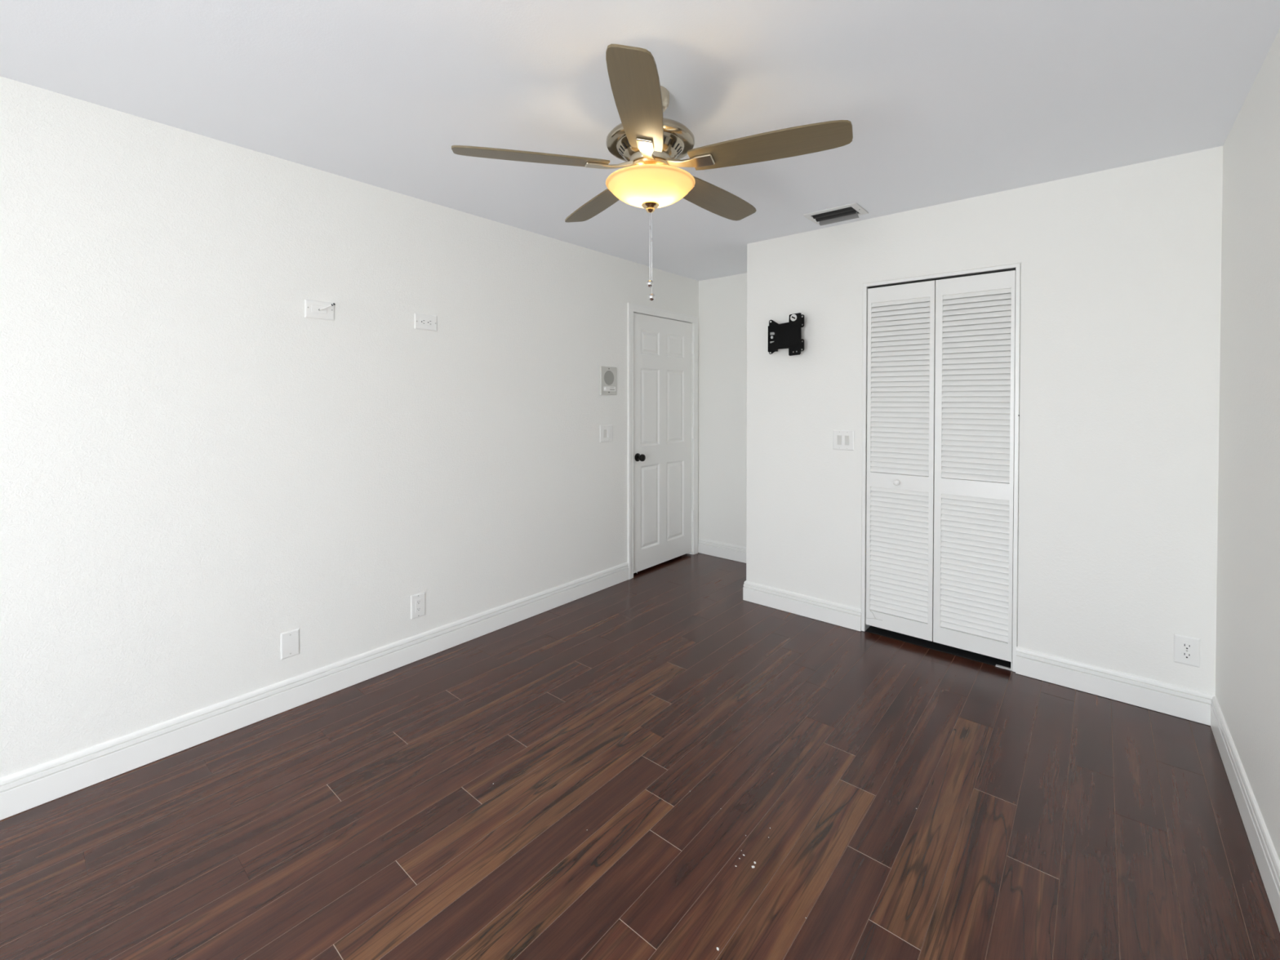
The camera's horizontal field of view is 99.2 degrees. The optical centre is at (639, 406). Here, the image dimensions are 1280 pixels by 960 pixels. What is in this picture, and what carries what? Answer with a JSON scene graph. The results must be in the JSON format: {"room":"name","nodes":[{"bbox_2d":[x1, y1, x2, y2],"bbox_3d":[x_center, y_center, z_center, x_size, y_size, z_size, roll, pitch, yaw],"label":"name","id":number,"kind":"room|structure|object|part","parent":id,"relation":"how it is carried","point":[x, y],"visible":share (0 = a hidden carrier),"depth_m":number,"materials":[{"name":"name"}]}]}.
{"room":"empty bedroom","nodes":[
{"label":"empty bedroom","id":0,"kind":"room"},
{"bbox_2d":[0,75,698,777],"bbox_3d":[-1.401,0.128,2.709,0.120,2.500,6.024,1,1,40],"label":"wall","id":1,"kind":"structure","parent":0,"point":[198,470],"depth_m":2.31,"materials":[{"name":"white paint"}]},
{"bbox_2d":[280,628,299,659],"bbox_3d":[-1.562,1.063,2.433,0.006,0.116,0.073,1,1,40],"label":"blank wall plate","id":2,"kind":"object","parent":1,"relation":"attached to","point":[290,640],"visible":1,"depth_m":2.43,"materials":[{"name":"white plastic"}]},
{"bbox_2d":[0,562,628,820],"bbox_3d":[-1.662,1.285,2.312,0.014,0.132,4.858,1,1,40],"label":"baseboard","id":3,"kind":"structure","parent":1,"relation":"attached to","point":[21,791],"depth_m":2.32,"materials":[{"name":"white paint"}]},
{"bbox_2d":[304,299,334,320],"bbox_3d":[-1.476,-0.444,2.512,0.009,0.082,0.124,1,1,40],"label":"cable wall plate","id":4,"kind":"object","parent":1,"relation":"attached to","point":[312,308],"visible":0.97,"depth_m":2.51,"materials":[{"name":"white plastic"}]},
{"bbox_2d":[319,302,335,310],"bbox_3d":[-1.442,-0.459,2.511,0.068,0.036,0.010,0,1,-12],"label":"coaxial cable","id":5,"kind":"object","parent":4,"relation":"attached to","point":[333,304],"visible":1,"depth_m":2.51,"materials":[{"name":"white plastic"}]},
{"bbox_2d":[410,591,425,619],"bbox_3d":[-1.176,1.058,2.889,0.007,0.125,0.080,1,1,40],"label":"wall outlet","id":6,"kind":"object","parent":1,"relation":"attached to","point":[417,601],"visible":1,"depth_m":2.88,"materials":[{"name":"white plastic"}]},
{"bbox_2d":[415,598,422,613],"bbox_3d":[-1.174,1.058,2.888,0.002,0.068,0.034,1,1,40],"label":"receptacle","id":7,"kind":"object","parent":6,"relation":"attached to","point":[418,601],"depth_m":2.89,"materials":[{"name":"white plastic"}]},
{"bbox_2d":[414,313,436,331],"bbox_3d":[-1.142,-0.448,2.908,0.007,0.082,0.127,1,1,40],"label":"wall outlet","id":8,"kind":"object","parent":1,"relation":"attached to","point":[422,322],"visible":1,"depth_m":2.90,"materials":[{"name":"white plastic"}]},
{"bbox_2d":[420,318,432,325],"bbox_3d":[-1.141,-0.448,2.907,0.002,0.034,0.068,1,1,40],"label":"receptacle","id":9,"kind":"object","parent":8,"relation":"attached to","point":[424,322],"depth_m":2.91,"materials":[{"name":"white plastic"}]},
{"bbox_2d":[600,424,613,442],"bbox_3d":[-0.242,0.199,3.979,0.010,0.124,0.137,1,1,40],"label":"light switch","id":10,"kind":"object","parent":1,"relation":"attached to","point":[606,431],"visible":1,"depth_m":3.98,"materials":[{"name":"white plastic"}]},
{"bbox_2d":[600,366,616,395],"bbox_3d":[-0.226,-0.185,3.983,0.024,0.207,0.172,1,1,40],"label":"speaker","id":11,"kind":"object","parent":1,"relation":"attached to","point":[607,374],"visible":1,"depth_m":3.97},
{"bbox_2d":[604,370,613,385],"bbox_3d":[-0.227,-0.207,3.982,0.003,0.107,0.107,1,1,40],"label":"speaker grille","id":12,"kind":"object","parent":11,"relation":"attached to","point":[608,375],"depth_m":3.98,"materials":[{"name":"grey plastic"}]},
{"bbox_2d":[626,302,698,579],"bbox_3d":[0.167,0.265,4.552,0.136,2.116,0.937,1,1,40],"label":"trim","id":13,"kind":"structure","parent":1,"relation":"attached to","point":[632,308],"depth_m":4.49,"materials":[{"name":"white paint"}]},
{"bbox_2d":[633,312,694,573],"bbox_3d":[0.214,0.287,4.516,0.104,2.030,0.815,1,1,40],"label":"door","id":14,"kind":"structure","parent":1,"relation":"in","point":[664,432],"depth_m":4.50,"materials":[{"name":"white paint"}]},
{"bbox_3d":[0.005,0.401,4.243,0.069,0.064,0.064,1,1,40],"label":"knob","id":15,"kind":"part","parent":14,"relation":"part of","materials":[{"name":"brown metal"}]},
{"bbox_2d":[0,552,1279,959],"bbox_3d":[-0.500,1.387,1.964,4.239,0.062,6.024,1,1,40],"label":"floor","id":16,"kind":"structure","parent":0,"point":[367,820],"depth_m":1.80,"materials":[{"name":"brown wood"}]},
{"bbox_2d":[0,0,1279,280],"bbox_3d":[-0.500,-1.132,1.931,4.239,0.100,6.024,1,1,40],"label":"ceiling","id":17,"kind":"structure","parent":0,"point":[944,101],"depth_m":1.81,"materials":[{"name":"white paint"}]},
{"bbox_2d":[451,44,853,300],"bbox_3d":[0.070,-0.725,1.931,1.267,0.713,1.216,1,1,40],"label":"ceiling fan","id":18,"kind":"object","parent":17,"relation":"hanging from","point":[651,146],"visible":1,"depth_m":1.77,"materials":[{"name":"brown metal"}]},
{"bbox_3d":[-0.357,-0.826,1.807,0.506,0.007,0.134,0,13,-13],"label":"blade","id":19,"kind":"part","parent":18,"relation":"part of","materials":[{"name":"laminate"}]},
{"bbox_3d":[-0.169,-0.832,2.242,0.134,0.007,0.506,-14,8,-30],"label":"blade","id":20,"kind":"part","parent":18,"relation":"part of","materials":[{"name":"laminate"}]},
{"bbox_3d":[-0.003,-0.822,1.494,0.134,0.007,0.506,12,2,5],"label":"blade","id":21,"kind":"part","parent":18,"relation":"part of","materials":[{"name":"laminate"}]},
{"bbox_3d":[0.035,-0.552,1.898,0.003,0.251,0.003,0,1,18],"label":"pull chain","id":22,"kind":"part","parent":18,"relation":"part of","materials":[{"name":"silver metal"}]},
{"bbox_3d":[0.036,-0.740,1.896,0.311,0.076,0.311,1,1,40],"label":"lamp shade","id":23,"kind":"part","parent":18,"relation":"part of","materials":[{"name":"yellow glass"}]},
{"bbox_3d":[0.041,-0.531,1.898,0.003,0.304,0.003,0,1,-27],"label":"pull chain","id":24,"kind":"part","parent":18,"relation":"part of","materials":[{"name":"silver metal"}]},
{"bbox_3d":[0.303,-0.832,2.196,0.134,0.007,0.506,-15,-9,41],"label":"blade","id":25,"kind":"part","parent":18,"relation":"part of","materials":[{"name":"laminate"}]},
{"bbox_3d":[0.406,-0.825,1.734,0.506,0.007,0.134,0,-11,23],"label":"blade","id":26,"kind":"part","parent":18,"relation":"part of","materials":[{"name":"laminate"}]},
{"bbox_2d":[802,202,868,226],"bbox_3d":[1.113,-1.083,3.101,0.303,0.029,0.210,1,1,40],"label":"ceiling vent","id":27,"kind":"object","parent":17,"relation":"in","point":[848,211],"visible":1,"depth_m":3.08,"materials":[{"name":"white metal"}]},
{"bbox_3d":[1.089,-1.089,3.076,0.225,0.012,0.021,1,1,40],"label":"louver blade","id":28,"kind":"part","parent":27,"relation":"part of","materials":[{"name":"grey metal"}]},
{"bbox_3d":[1.115,-1.087,3.107,0.225,0.017,0.027,1,1,40],"label":"louver blade","id":29,"kind":"part","parent":27,"relation":"part of","materials":[{"name":"grey metal"}]},
{"bbox_3d":[1.145,-1.082,3.143,0.225,0.026,0.037,1,1,40],"label":"louver blade","id":30,"kind":"part","parent":27,"relation":"part of","materials":[{"name":"grey metal"}]},
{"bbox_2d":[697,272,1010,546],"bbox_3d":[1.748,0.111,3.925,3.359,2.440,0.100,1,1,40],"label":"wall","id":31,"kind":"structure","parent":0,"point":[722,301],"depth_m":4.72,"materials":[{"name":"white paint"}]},
{"bbox_2d":[746,146,1222,694],"bbox_3d":[1.635,0.123,3.034,2.281,2.500,0.110,1,1,40],"label":"wall","id":32,"kind":"structure","parent":0,"point":[1121,267],"depth_m":2.60,"materials":[{"name":"white paint"}]},
{"bbox_2d":[768,312,804,355],"bbox_3d":[0.936,-0.452,3.497,0.276,0.265,0.074,1,1,40],"label":"mount","id":33,"kind":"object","parent":32,"relation":"attached to","point":[787,335],"depth_m":3.45,"materials":[{"name":"black metal"}]},
{"bbox_3d":[0.925,-0.445,3.546,0.198,0.172,0.014,1,1,40],"label":"wall plate","id":34,"kind":"part","parent":33,"relation":"part of","materials":[{"name":"black metal"}]},
{"bbox_2d":[832,430,854,450],"bbox_3d":[1.232,0.206,3.298,0.128,0.120,0.010,1,1,40],"label":"light switch","id":35,"kind":"object","parent":32,"relation":"attached to","point":[842,439],"visible":1,"depth_m":3.30,"materials":[{"name":"white plastic"}]},
{"bbox_3d":[1.214,0.206,3.312,0.032,0.066,0.002,1,1,40],"label":"rocker frame","id":36,"kind":"part","parent":35,"relation":"part of","materials":[{"name":"white plastic"}]},
{"bbox_3d":[1.249,0.206,3.282,0.032,0.066,0.002,1,1,40],"label":"rocker frame","id":37,"kind":"part","parent":35,"relation":"part of","materials":[{"name":"white plastic"}]},
{"bbox_2d":[866,267,1015,671],"bbox_3d":[1.613,0.321,2.985,0.722,2.043,0.061,1,1,40],"label":"door","id":38,"kind":"structure","parent":32,"relation":"in","point":[940,515],"depth_m":2.96,"materials":[{"name":"white paint"}]},
{"bbox_3d":[1.460,0.434,3.098,0.034,0.034,0.033,1,1,40],"label":"knob","id":39,"kind":"part","parent":38,"relation":"part of","materials":[{"name":"white paint"}]},
{"bbox_2d":[861,262,1020,671],"bbox_3d":[1.647,0.311,3.027,0.764,2.062,0.110,1,1,40],"label":"trim","id":40,"kind":"structure","parent":32,"relation":"attached to","point":[864,626],"depth_m":2.81,"materials":[{"name":"white paint"}]},
{"bbox_2d":[1015,646,1215,725],"bbox_3d":[2.162,1.282,2.522,0.696,0.132,0.014,1,1,40],"label":"baseboard","id":41,"kind":"structure","parent":32,"relation":"attached to","point":[1182,702],"depth_m":2.49,"materials":[{"name":"white paint"}]},
{"bbox_2d":[1173,633,1199,667],"bbox_3d":[2.363,1.056,2.353,0.081,0.124,0.008,1,1,40],"label":"wall outlet","id":42,"kind":"object","parent":32,"relation":"attached to","point":[1186,649],"visible":1,"depth_m":2.35,"materials":[{"name":"white plastic"}]},
{"bbox_2d":[1181,651,1192,659],"bbox_3d":[2.362,1.076,2.351,0.034,0.028,0.003,1,1,40],"label":"receptacle","id":43,"kind":"object","parent":42,"relation":"attached to","point":[1184,655],"depth_m":2.35,"materials":[{"name":"white plastic"}]},
{"bbox_2d":[1181,642,1192,650],"bbox_3d":[2.362,1.037,2.351,0.034,0.028,0.003,1,1,40],"label":"receptacle","id":44,"kind":"object","parent":42,"relation":"attached to","point":[1184,646],"depth_m":2.35,"materials":[{"name":"white plastic"}]},
{"bbox_2d":[1215,28,1279,860],"bbox_3d":[1.047,0.156,0.573,0.100,2.440,5.924,1,1,40],"label":"wall","id":45,"kind":"structure","parent":0,"point":[1247,651],"depth_m":1.79,"materials":[{"name":"white paint"}]},
{"bbox_2d":[1210,696,1279,931],"bbox_3d":[0.781,1.312,0.373,0.028,0.133,5.051,1,1,40],"label":"baseboard","id":46,"kind":"structure","parent":45,"relation":"attached to","point":[1267,860],"depth_m":1.71,"materials":[{"name":"white paint"}]},
{"bbox_3d":[1.052,0.110,4.033,0.100,2.500,0.673,1,1,40],"label":"wall","id":47,"kind":"structure","parent":0,"visible":0},
{"bbox_2d":[697,537,861,631],"bbox_3d":[0.919,1.262,4.070,1.680,0.132,0.772,1,1,40],"label":"baseboard","id":48,"kind":"structure","parent":47,"relation":"attached to","point":[831,612],"depth_m":3.54,"materials":[{"name":"white paint"}]}
]}

